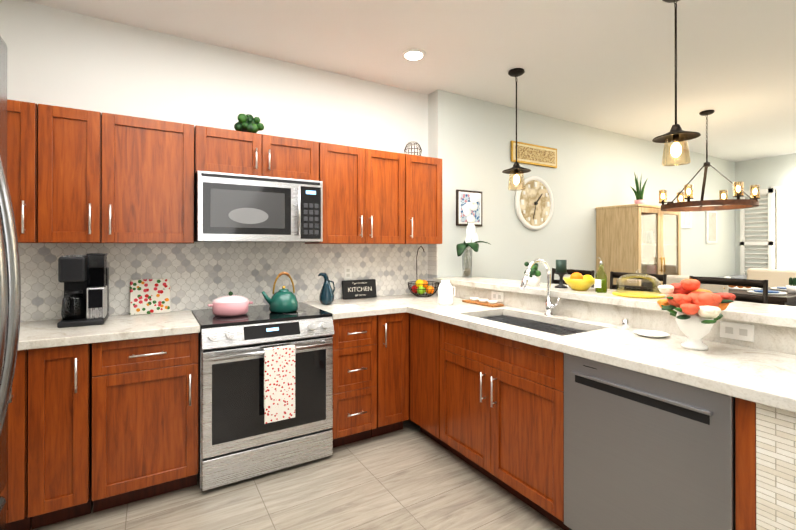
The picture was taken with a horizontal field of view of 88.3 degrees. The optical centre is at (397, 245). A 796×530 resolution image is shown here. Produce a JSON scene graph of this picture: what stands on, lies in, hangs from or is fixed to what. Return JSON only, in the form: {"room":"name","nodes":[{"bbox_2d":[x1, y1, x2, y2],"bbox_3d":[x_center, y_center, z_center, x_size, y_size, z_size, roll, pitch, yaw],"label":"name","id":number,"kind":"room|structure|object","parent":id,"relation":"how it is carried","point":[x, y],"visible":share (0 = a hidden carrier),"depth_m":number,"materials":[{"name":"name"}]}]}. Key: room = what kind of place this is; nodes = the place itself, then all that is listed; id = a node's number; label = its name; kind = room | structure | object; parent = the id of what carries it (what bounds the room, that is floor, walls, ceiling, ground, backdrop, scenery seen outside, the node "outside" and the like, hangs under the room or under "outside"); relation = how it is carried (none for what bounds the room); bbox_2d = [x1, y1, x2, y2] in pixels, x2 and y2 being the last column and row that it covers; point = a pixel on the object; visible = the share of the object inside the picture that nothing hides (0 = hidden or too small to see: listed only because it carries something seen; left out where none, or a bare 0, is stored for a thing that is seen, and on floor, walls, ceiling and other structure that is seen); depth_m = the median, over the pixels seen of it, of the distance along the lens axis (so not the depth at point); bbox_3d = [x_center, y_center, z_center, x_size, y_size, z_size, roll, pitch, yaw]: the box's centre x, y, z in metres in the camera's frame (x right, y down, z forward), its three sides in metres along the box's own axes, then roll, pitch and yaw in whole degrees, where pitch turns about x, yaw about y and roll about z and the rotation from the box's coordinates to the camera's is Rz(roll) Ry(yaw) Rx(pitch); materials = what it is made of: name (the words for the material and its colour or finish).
{"room":"kitchen and dining room","nodes":[
{"label":"kitchen and dining room","id":0,"kind":"room"},
{"bbox_2d":[0,0,427,156],"bbox_3d":[1.460,-0.016,4.548,9.600,2.740,0.100,0,0,-31],"label":"wall","id":1,"kind":"structure","parent":0,"point":[61,58],"depth_m":2.76,"materials":[{"name":"white paint"}]},
{"bbox_2d":[7,99,54,242],"bbox_3d":[-2.044,-0.372,2.188,0.360,0.720,0.332,0,0,-31],"label":"upper cabinet","id":2,"kind":"object","parent":1,"relation":"attached to","point":[30,126],"depth_m":2.10,"materials":[{"name":"brown wood"}]},
{"bbox_2d":[55,106,118,242],"bbox_3d":[-1.828,-0.371,2.318,0.393,0.720,0.332,0,0,-31],"label":"upper cabinet","id":3,"kind":"object","parent":1,"relation":"attached to","point":[79,176],"depth_m":2.22,"materials":[{"name":"brown wood"}]},
{"bbox_2d":[119,115,198,243],"bbox_3d":[-1.542,-0.371,2.490,0.522,0.720,0.332,0,0,-31],"label":"upper cabinet","id":4,"kind":"object","parent":1,"relation":"attached to","point":[159,159],"depth_m":2.39,"materials":[{"name":"brown wood"}]},
{"bbox_2d":[18,242,437,321],"bbox_3d":[-0.965,0.223,2.943,2.990,0.505,0.150,0,0,-31],"label":"backsplash","id":5,"kind":"structure","parent":1,"relation":"attached to","point":[201,275],"depth_m":2.86,"materials":[{"name":"grey tile"}]},
{"bbox_2d":[344,266,351,279],"bbox_3d":[-0.409,0.226,3.347,0.070,0.114,0.007,0,0,-31],"label":"electrical outlet","id":6,"kind":"object","parent":5,"relation":"attached to","point":[347,272],"visible":1,"depth_m":3.34,"materials":[{"name":"white plastic"}]},
{"bbox_2d":[199,126,322,181],"bbox_3d":[-0.977,-0.586,2.830,0.784,0.288,0.332,0,0,-31],"label":"upper cabinet","id":7,"kind":"object","parent":1,"relation":"attached to","point":[220,150],"depth_m":2.68,"materials":[{"name":"brown wood"}]},
{"bbox_2d":[234,114,263,132],"bbox_3d":[-1.013,-0.812,2.785,0.192,0.161,0.152,0,0,-31],"label":"topiary","id":8,"kind":"object","parent":7,"relation":"on","point":[248,123],"visible":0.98,"depth_m":2.73,"materials":[{"name":"green plant"}]},
{"bbox_2d":[194,171,322,241],"bbox_3d":[-0.944,-0.230,2.774,0.776,0.416,0.455,0,0,-31],"label":"microwave","id":9,"kind":"object","parent":7,"relation":"attached to","point":[228,207],"visible":0.98,"depth_m":2.59,"materials":[{"name":"silver plastic"}]},
{"bbox_2d":[305,143,414,243],"bbox_3d":[-0.305,-0.369,3.233,0.775,0.720,0.332,0,0,-31],"label":"upper cabinet","id":10,"kind":"object","parent":1,"relation":"attached to","point":[369,194],"depth_m":3.08,"materials":[{"name":"brown wood"}]},
{"bbox_2d":[415,155,441,243],"bbox_3d":[0.106,-0.368,3.480,0.432,0.720,0.332,0,0,-31],"label":"upper cabinet","id":11,"kind":"object","parent":1,"relation":"attached to","point":[428,170],"depth_m":3.38,"materials":[{"name":"brown wood"}]},
{"bbox_2d":[404,142,421,155],"bbox_3d":[0.127,-0.798,3.468,0.155,0.138,0.155,0,0,-31],"label":"ornament","id":12,"kind":"object","parent":11,"relation":"on","point":[414,148],"visible":0.62,"depth_m":3.44,"materials":[{"name":"brown metal"}]},
{"bbox_2d":[30,418,562,529],"bbox_3d":[2.774,1.379,2.359,9.600,0.060,5.200,0,0,-31],"label":"floor","id":13,"kind":"structure","parent":0,"point":[410,475],"depth_m":2.16,"materials":[{"name":"tile"}]},
{"bbox_2d":[0,36,20,529],"bbox_3d":[-0.945,0.438,0.353,0.917,1.788,0.910,0,0,-31],"label":"fridge","id":14,"kind":"object","parent":13,"relation":"on","point":[10,295],"visible":1,"depth_m":0.60,"materials":[{"name":"grey metal"}]},
{"bbox_2d":[0,348,47,529],"bbox_3d":[-1.961,0.911,2.066,0.380,0.872,0.620,0,0,-31],"label":"base cabinet","id":15,"kind":"object","parent":13,"relation":"on","point":[25,492],"depth_m":1.88,"materials":[{"name":"brown wood"}]},
{"bbox_2d":[18,310,199,350],"bbox_3d":[-1.673,0.453,2.219,1.031,0.040,0.634,0,0,-31],"label":"countertop","id":16,"kind":"structure","parent":15,"relation":"on","point":[44,333],"depth_m":2.12,"materials":[{"name":"stone"}]},
{"bbox_2d":[57,253,108,327],"bbox_3d":[-1.758,0.240,2.303,0.200,0.385,0.290,0,0,-31],"label":"coffee maker","id":17,"kind":"object","parent":16,"relation":"on","point":[85,300],"visible":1,"depth_m":2.23,"materials":[{"name":"black plastic"}]},
{"bbox_2d":[130,279,169,314],"bbox_3d":[-1.575,0.326,2.609,0.220,0.215,0.058,0,0,-31],"label":"cutting board","id":18,"kind":"object","parent":16,"relation":"on","point":[149,296],"visible":0.94,"depth_m":2.60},
{"bbox_2d":[48,342,107,524],"bbox_3d":[-1.751,0.912,2.192,0.360,0.872,0.620,0,0,-31],"label":"base cabinet","id":19,"kind":"object","parent":13,"relation":"on","point":[100,426],"depth_m":1.97,"materials":[{"name":"brown wood"}]},
{"bbox_2d":[108,333,198,508],"bbox_3d":[-1.476,0.912,2.358,0.542,0.872,0.620,0,0,-31],"label":"base cabinet","id":20,"kind":"object","parent":13,"relation":"on","point":[153,381],"depth_m":2.13,"materials":[{"name":"brown wood"}]},
{"bbox_2d":[191,302,333,490],"bbox_3d":[-0.881,0.882,2.643,0.756,0.895,0.710,0,0,-31],"label":"range","id":21,"kind":"object","parent":13,"relation":"on","point":[239,439],"visible":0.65,"depth_m":2.35,"materials":[{"name":"silver metal"}]},
{"bbox_2d":[208,291,252,316],"bbox_3d":[-1.045,0.361,2.562,0.260,0.144,0.212,0,0,-31],"label":"pot","id":22,"kind":"object","parent":21,"relation":"on","point":[230,305],"visible":1,"depth_m":2.48,"materials":[{"name":"pink ceramic"}]},
{"bbox_2d":[263,345,294,423],"bbox_3d":[-0.683,0.796,2.361,0.175,0.416,0.037,0,0,-31],"label":"towel","id":23,"kind":"object","parent":21,"relation":"hanging from","point":[279,383],"visible":0.93,"depth_m":2.34,"materials":[{"name":"white fabric"}]},
{"bbox_2d":[261,272,297,312],"bbox_3d":[-0.772,0.304,2.680,0.235,0.260,0.184,0,0,-31],"label":"kettle","id":24,"kind":"object","parent":21,"relation":"on","point":[283,300],"visible":1,"depth_m":2.63,"materials":[{"name":"teal ceramic"}]},
{"bbox_2d":[331,314,387,447],"bbox_3d":[-0.414,0.914,2.997,0.394,0.872,0.620,0,0,-31],"label":"base cabinet","id":25,"kind":"object","parent":13,"relation":"on","point":[360,344],"depth_m":2.74,"materials":[{"name":"brown wood"}]},
{"bbox_2d":[388,313,399,432],"bbox_3d":[-0.188,0.914,3.132,0.258,0.872,0.620,0,0,-31],"label":"base cabinet","id":26,"kind":"object","parent":13,"relation":"on","point":[393,319],"depth_m":2.88,"materials":[{"name":"brown wood"}]},
{"bbox_2d":[400,312,515,457],"bbox_3d":[0.417,0.914,2.900,0.660,0.872,0.426,0,0,-31],"label":"base cabinet","id":27,"kind":"object","parent":13,"relation":"on","point":[458,383],"depth_m":2.49,"materials":[{"name":"brown wood"}]},
{"bbox_2d":[302,297,405,319],"bbox_3d":[-0.342,0.455,3.019,0.545,0.040,0.634,0,0,-31],"label":"countertop","id":28,"kind":"structure","parent":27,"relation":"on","point":[372,306],"depth_m":2.87,"materials":[{"name":"stone"}]},
{"bbox_2d":[318,273,334,304],"bbox_3d":[-0.524,0.317,3.015,0.136,0.234,0.108,0,0,-31],"label":"pitcher","id":29,"kind":"object","parent":28,"relation":"on","point":[326,296],"visible":1,"depth_m":2.98,"materials":[{"name":"blue ceramic"}]},
{"bbox_2d":[335,305,358,308],"bbox_3d":[-0.354,0.428,2.849,0.100,0.011,0.140,0,0,30],"label":"napkin","id":30,"kind":"object","parent":28,"relation":"on","point":[346,306],"visible":1,"depth_m":2.82,"materials":[{"name":"white fabric"}]},
{"bbox_2d":[342,279,376,298],"bbox_3d":[-0.316,0.361,3.367,0.300,0.150,0.041,0,0,-31],"label":"kitchen sign","id":31,"kind":"object","parent":28,"relation":"on","point":[353,289],"visible":1,"depth_m":3.35,"materials":[{"name":"black wood"}]},
{"bbox_2d":[377,293,795,412],"bbox_3d":[0.709,0.547,2.413,0.634,0.227,2.756,0,0,-31],"label":"countertop","id":32,"kind":"structure","parent":27,"relation":"on","point":[763,377],"depth_m":1.70,"materials":[{"name":"stone"}]},
{"bbox_2d":[408,246,438,296],"bbox_3d":[0.216,0.221,3.491,0.272,0.427,0.274,0,0,-31],"label":"fruit basket","id":33,"kind":"object","parent":32,"relation":"on","point":[420,287],"visible":1,"depth_m":3.45,"materials":[{"name":"brown metal"}]},
{"bbox_2d":[438,280,454,304],"bbox_3d":[0.362,0.344,3.012,0.146,0.180,0.110,0,0,-31],"label":"jug","id":34,"kind":"object","parent":32,"relation":"on","point":[445,292],"visible":1,"depth_m":2.96,"materials":[{"name":"white ceramic"}]},
{"bbox_2d":[462,297,503,306],"bbox_3d":[0.621,0.416,3.021,0.110,0.036,0.330,0,0,-31],"label":"cutting board","id":35,"kind":"object","parent":32,"relation":"on","point":[482,302],"visible":1,"depth_m":2.98,"materials":[{"name":"brown wood"}]},
{"bbox_2d":[519,259,559,315],"bbox_3d":[0.853,0.258,2.461,0.281,0.350,0.111,0,0,-31],"label":"faucet","id":36,"kind":"object","parent":32,"relation":"on","point":[549,305],"visible":0.98,"depth_m":2.52,"materials":[{"name":"silver metal"}]},
{"bbox_2d":[622,319,628,328],"bbox_3d":[1.176,0.407,2.118,0.032,0.050,0.032,0,0,-31],"label":"soap pump","id":37,"kind":"object","parent":32,"relation":"on","point":[625,323],"visible":1,"depth_m":2.10,"materials":[{"name":"silver metal"}]},
{"bbox_2d":[633,330,669,337],"bbox_3d":[1.209,0.425,1.957,0.150,0.014,0.150,0,0,-31],"label":"plate","id":38,"kind":"object","parent":32,"relation":"on","point":[653,333],"visible":1,"depth_m":1.96,"materials":[{"name":"white ceramic"}]},
{"bbox_2d":[657,279,735,349],"bbox_3d":[1.250,0.287,1.732,0.310,0.289,0.273,0,0,-31],"label":"flower vase","id":39,"kind":"object","parent":32,"relation":"on","point":[697,315],"visible":1,"depth_m":1.68,"materials":[{"name":"white ceramic"}]},
{"bbox_2d":[551,268,594,287],"bbox_3d":[1.286,0.776,3.309,0.450,1.152,0.422,0,0,-31],"label":"bar stool","id":40,"kind":"object","parent":13,"relation":"on","point":[582,272],"visible":0.21,"depth_m":3.44,"materials":[{"name":"brown metal"}]},
{"bbox_2d":[433,280,795,529],"bbox_3d":[0.829,0.836,2.432,0.760,1.024,2.568,0,0,-31],"label":"half wall","id":41,"kind":"structure","parent":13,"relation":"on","point":[774,328],"depth_m":1.64,"materials":[{"name":"white paint"}]},
{"bbox_2d":[491,291,502,301],"bbox_3d":[0.726,0.375,2.997,0.007,0.072,0.120,0,0,-31],"label":"electrical outlet","id":42,"kind":"object","parent":41,"relation":"attached to","point":[497,296],"visible":0.88,"depth_m":2.99,"materials":[{"name":"white plastic"}]},
{"bbox_2d":[433,276,795,323],"bbox_3d":[1.169,0.305,2.591,0.415,0.040,2.648,0,0,-31],"label":"countertop","id":43,"kind":"structure","parent":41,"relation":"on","point":[780,314],"depth_m":2.17,"materials":[{"name":"white stone"}]},
{"bbox_2d":[456,193,490,277],"bbox_3d":[0.636,-0.080,3.573,0.298,0.731,0.284,0,0,-31],"label":"orchid","id":44,"kind":"object","parent":43,"relation":"on","point":[468,245],"visible":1,"depth_m":3.55,"materials":[{"name":"white plant"}]},
{"bbox_2d":[524,262,540,285],"bbox_3d":[0.942,0.200,2.859,0.108,0.167,0.142,0,0,-31],"label":"plant","id":45,"kind":"object","parent":43,"relation":"on","point":[534,276],"visible":0.92,"depth_m":2.82,"materials":[{"name":"green plant"}]},
{"bbox_2d":[555,260,567,287],"bbox_3d":[1.090,0.191,2.738,0.080,0.185,0.080,0,0,-31],"label":"goblet","id":46,"kind":"object","parent":43,"relation":"on","point":[561,268],"visible":1,"depth_m":2.71,"materials":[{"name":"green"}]},
{"bbox_2d":[563,272,594,290],"bbox_3d":[1.146,0.227,2.585,0.196,0.112,0.196,0,0,-31],"label":"fruit bowl","id":47,"kind":"object","parent":43,"relation":"on","point":[577,281],"visible":1,"depth_m":2.54,"materials":[{"name":"yellow ceramic"}]},
{"bbox_2d":[595,257,606,292],"bbox_3d":[1.215,0.176,2.451,0.064,0.213,0.063,0,0,-31],"label":"oil bottle","id":48,"kind":"object","parent":43,"relation":"on","point":[600,285],"visible":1,"depth_m":2.44,"materials":[{"name":"green glass"}]},
{"bbox_2d":[612,269,665,297],"bbox_3d":[1.344,0.208,2.295,0.260,0.148,0.260,0,0,-31],"label":"cake dome","id":49,"kind":"object","parent":43,"relation":"on","point":[654,293],"visible":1,"depth_m":2.32,"materials":[{"name":"clear glass"}]},
{"bbox_2d":[720,321,753,341],"bbox_3d":[1.463,0.372,1.771,0.007,0.072,0.120,0,0,-31],"label":"electrical outlet","id":50,"kind":"object","parent":41,"relation":"attached to","point":[738,331],"visible":1,"depth_m":1.77,"materials":[{"name":"white plastic"}]},
{"bbox_2d":[609,271,666,291],"bbox_3d":[1.560,0.775,2.855,0.450,1.152,0.422,0,0,-31],"label":"bar stool","id":51,"kind":"object","parent":13,"relation":"on","point":[663,277],"visible":0.08,"depth_m":2.98,"materials":[{"name":"brown metal"}]},
{"bbox_2d":[596,204,680,290],"bbox_3d":[2.860,0.455,4.844,0.931,1.800,0.525,0,0,-31],"label":"hutch","id":52,"kind":"object","parent":13,"relation":"on","point":[642,238],"visible":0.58,"depth_m":4.62,"materials":[{"name":"brown wood"}]},
{"bbox_2d":[630,172,647,203],"bbox_3d":[2.840,-0.661,4.844,0.155,0.430,0.162,0,0,-31],"label":"snake plant","id":53,"kind":"object","parent":52,"relation":"on","point":[638,192],"visible":0.88,"depth_m":4.83,"materials":[{"name":"green plant"}]},
{"bbox_2d":[564,353,735,529],"bbox_3d":[1.149,0.913,1.713,0.624,0.868,0.619,0,0,-31],"label":"dishwasher","id":54,"kind":"object","parent":13,"relation":"on","point":[642,451],"visible":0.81,"depth_m":1.53,"materials":[{"name":"grey metal"}]},
{"bbox_2d":[662,275,727,294],"bbox_3d":[2.746,0.812,3.662,0.508,1.080,0.480,0,0,-31],"label":"dining chair","id":55,"kind":"object","parent":13,"relation":"on","point":[714,288],"visible":0.02,"depth_m":3.46,"materials":[{"name":"brown fabric"}]},
{"bbox_2d":[689,276,767,303],"bbox_3d":[1.835,0.774,2.397,0.450,1.152,0.422,0,0,-31],"label":"bar stool","id":56,"kind":"object","parent":13,"relation":"on","point":[763,284],"visible":0.19,"depth_m":2.44,"materials":[{"name":"brown metal"}]},
{"bbox_2d":[717,275,746,278],"bbox_3d":[5.546,0.864,4.902,1.830,0.882,3.100,0,0,-31],"label":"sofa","id":57,"kind":"object","parent":13,"relation":"on","point":[739,276],"visible":0.08,"depth_m":5.82,"materials":[{"name":"grey fabric"}]},
{"bbox_2d":[728,287,795,305],"bbox_3d":[3.452,0.898,4.144,1.000,0.910,1.000,0,0,-31],"label":"dining table","id":58,"kind":"object","parent":13,"relation":"on","point":[788,299],"visible":0.17,"depth_m":3.59,"materials":[{"name":"brown wood"}]},
{"bbox_2d":[728,285,762,293],"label":"place setting","id":59,"kind":"object","parent":58,"relation":"on","point":[754,290],"depth_m":4.04,"materials":[{"name":"white ceramic"}]},
{"bbox_2d":[768,277,795,294],"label":"place setting","id":60,"kind":"object","parent":58,"relation":"on","point":[790,287],"depth_m":3.74,"materials":[{"name":"white ceramic"}]},
{"bbox_2d":[747,268,795,286],"bbox_3d":[4.158,0.814,4.627,0.508,1.080,0.480,0,0,-31],"label":"dining chair","id":61,"kind":"object","parent":13,"relation":"on","point":[777,277],"visible":0.23,"depth_m":4.70,"materials":[{"name":"brown fabric"}]},
{"bbox_2d":[23,0,795,161],"bbox_3d":[2.774,-1.421,2.366,9.600,0.060,5.200,0,0,-31],"label":"ceiling","id":62,"kind":"structure","parent":0,"point":[607,65],"depth_m":2.91,"materials":[{"name":"white paint"}]},
{"bbox_2d":[402,49,425,60],"bbox_3d":[0.115,-1.382,2.984,0.176,0.014,0.176,0,0,-31],"label":"recessed light","id":63,"kind":"object","parent":62,"relation":"in","point":[413,54],"visible":0.96,"depth_m":2.96,"materials":[{"name":"white glass"}]},
{"bbox_2d":[502,68,530,190],"bbox_3d":[0.945,-0.915,3.272,0.222,0.943,0.222,0,0,-31],"label":"pendant light","id":64,"kind":"object","parent":62,"relation":"hanging from","point":[516,168],"visible":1,"depth_m":3.27,"materials":[{"name":"brown metal"}]},
{"bbox_2d":[652,0,700,165],"bbox_3d":[1.531,-0.918,2.259,0.222,0.943,0.222,0,0,-31],"label":"pendant light","id":65,"kind":"object","parent":62,"relation":"hanging from","point":[676,133],"visible":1,"depth_m":2.25,"materials":[{"name":"brown metal"}]},
{"bbox_2d":[659,110,759,211],"bbox_3d":[3.212,-0.883,4.256,0.850,1.002,0.822,0,0,-31],"label":"chandelier","id":66,"kind":"object","parent":62,"relation":"hanging from","point":[726,204],"visible":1,"depth_m":4.21,"materials":[{"name":"brown metal"}]},
{"bbox_2d":[428,90,734,287],"bbox_3d":[2.977,-0.014,5.314,6.210,2.740,0.150,0,0,-31],"label":"wall","id":67,"kind":"structure","parent":0,"point":[470,139],"depth_m":4.47,"materials":[{"name":"white paint"}]},
{"bbox_2d":[456,189,481,225],"bbox_3d":[0.666,-0.343,3.821,0.310,0.330,0.022,0,0,-31],"label":"picture","id":68,"kind":"object","parent":67,"relation":"attached to","point":[462,198],"visible":0.79,"depth_m":3.78,"materials":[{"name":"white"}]},
{"bbox_2d":[511,141,556,167],"bbox_3d":[1.429,-0.942,4.282,0.690,0.210,0.022,0,0,-31],"label":"picture","id":69,"kind":"object","parent":67,"relation":"attached to","point":[533,154],"visible":0.98,"depth_m":4.26,"materials":[{"name":"gold metal"}]},
{"bbox_2d":[515,176,553,229],"bbox_3d":[1.429,-0.436,4.270,0.560,0.560,0.040,0,0,-31],"label":"clock","id":70,"kind":"object","parent":67,"relation":"attached to","point":[534,204],"visible":0.98,"depth_m":4.26,"materials":[{"name":"white"}]},
{"bbox_2d":[679,189,691,228],"bbox_3d":[4.150,-0.522,5.916,0.320,0.560,0.022,0,0,-31],"label":"picture","id":71,"kind":"object","parent":67,"relation":"attached to","point":[686,219],"visible":0.46,"depth_m":5.91,"materials":[{"name":"white"}]},
{"bbox_2d":[706,211,716,243],"bbox_3d":[4.845,-0.281,6.333,0.340,0.520,0.022,0,0,-31],"label":"picture","id":72,"kind":"object","parent":67,"relation":"attached to","point":[711,227],"visible":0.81,"depth_m":6.31,"materials":[{"name":"white"}]},
{"bbox_2d":[735,153,795,274],"bbox_3d":[6.884,-0.015,4.745,0.100,2.740,4.850,0,0,-31],"label":"wall","id":73,"kind":"structure","parent":0,"point":[769,172],"depth_m":6.53,"materials":[{"name":"white paint"}]},
{"bbox_2d":[740,188,772,274],"bbox_3d":[5.712,-0.026,6.535,0.041,1.710,0.405,0,0,-31],"label":"blind","id":74,"kind":"object","parent":73,"relation":"attached to","point":[769,240],"visible":0.6,"depth_m":6.51,"materials":[{"name":"white"}]},
{"bbox_2d":[771,184,795,269],"bbox_3d":[6.426,-0.028,5.485,0.102,1.770,2.190,0,0,-31],"label":"window","id":75,"kind":"structure","parent":73,"relation":"in","point":[784,237],"depth_m":6.32,"materials":[{"name":"white"}]}
]}

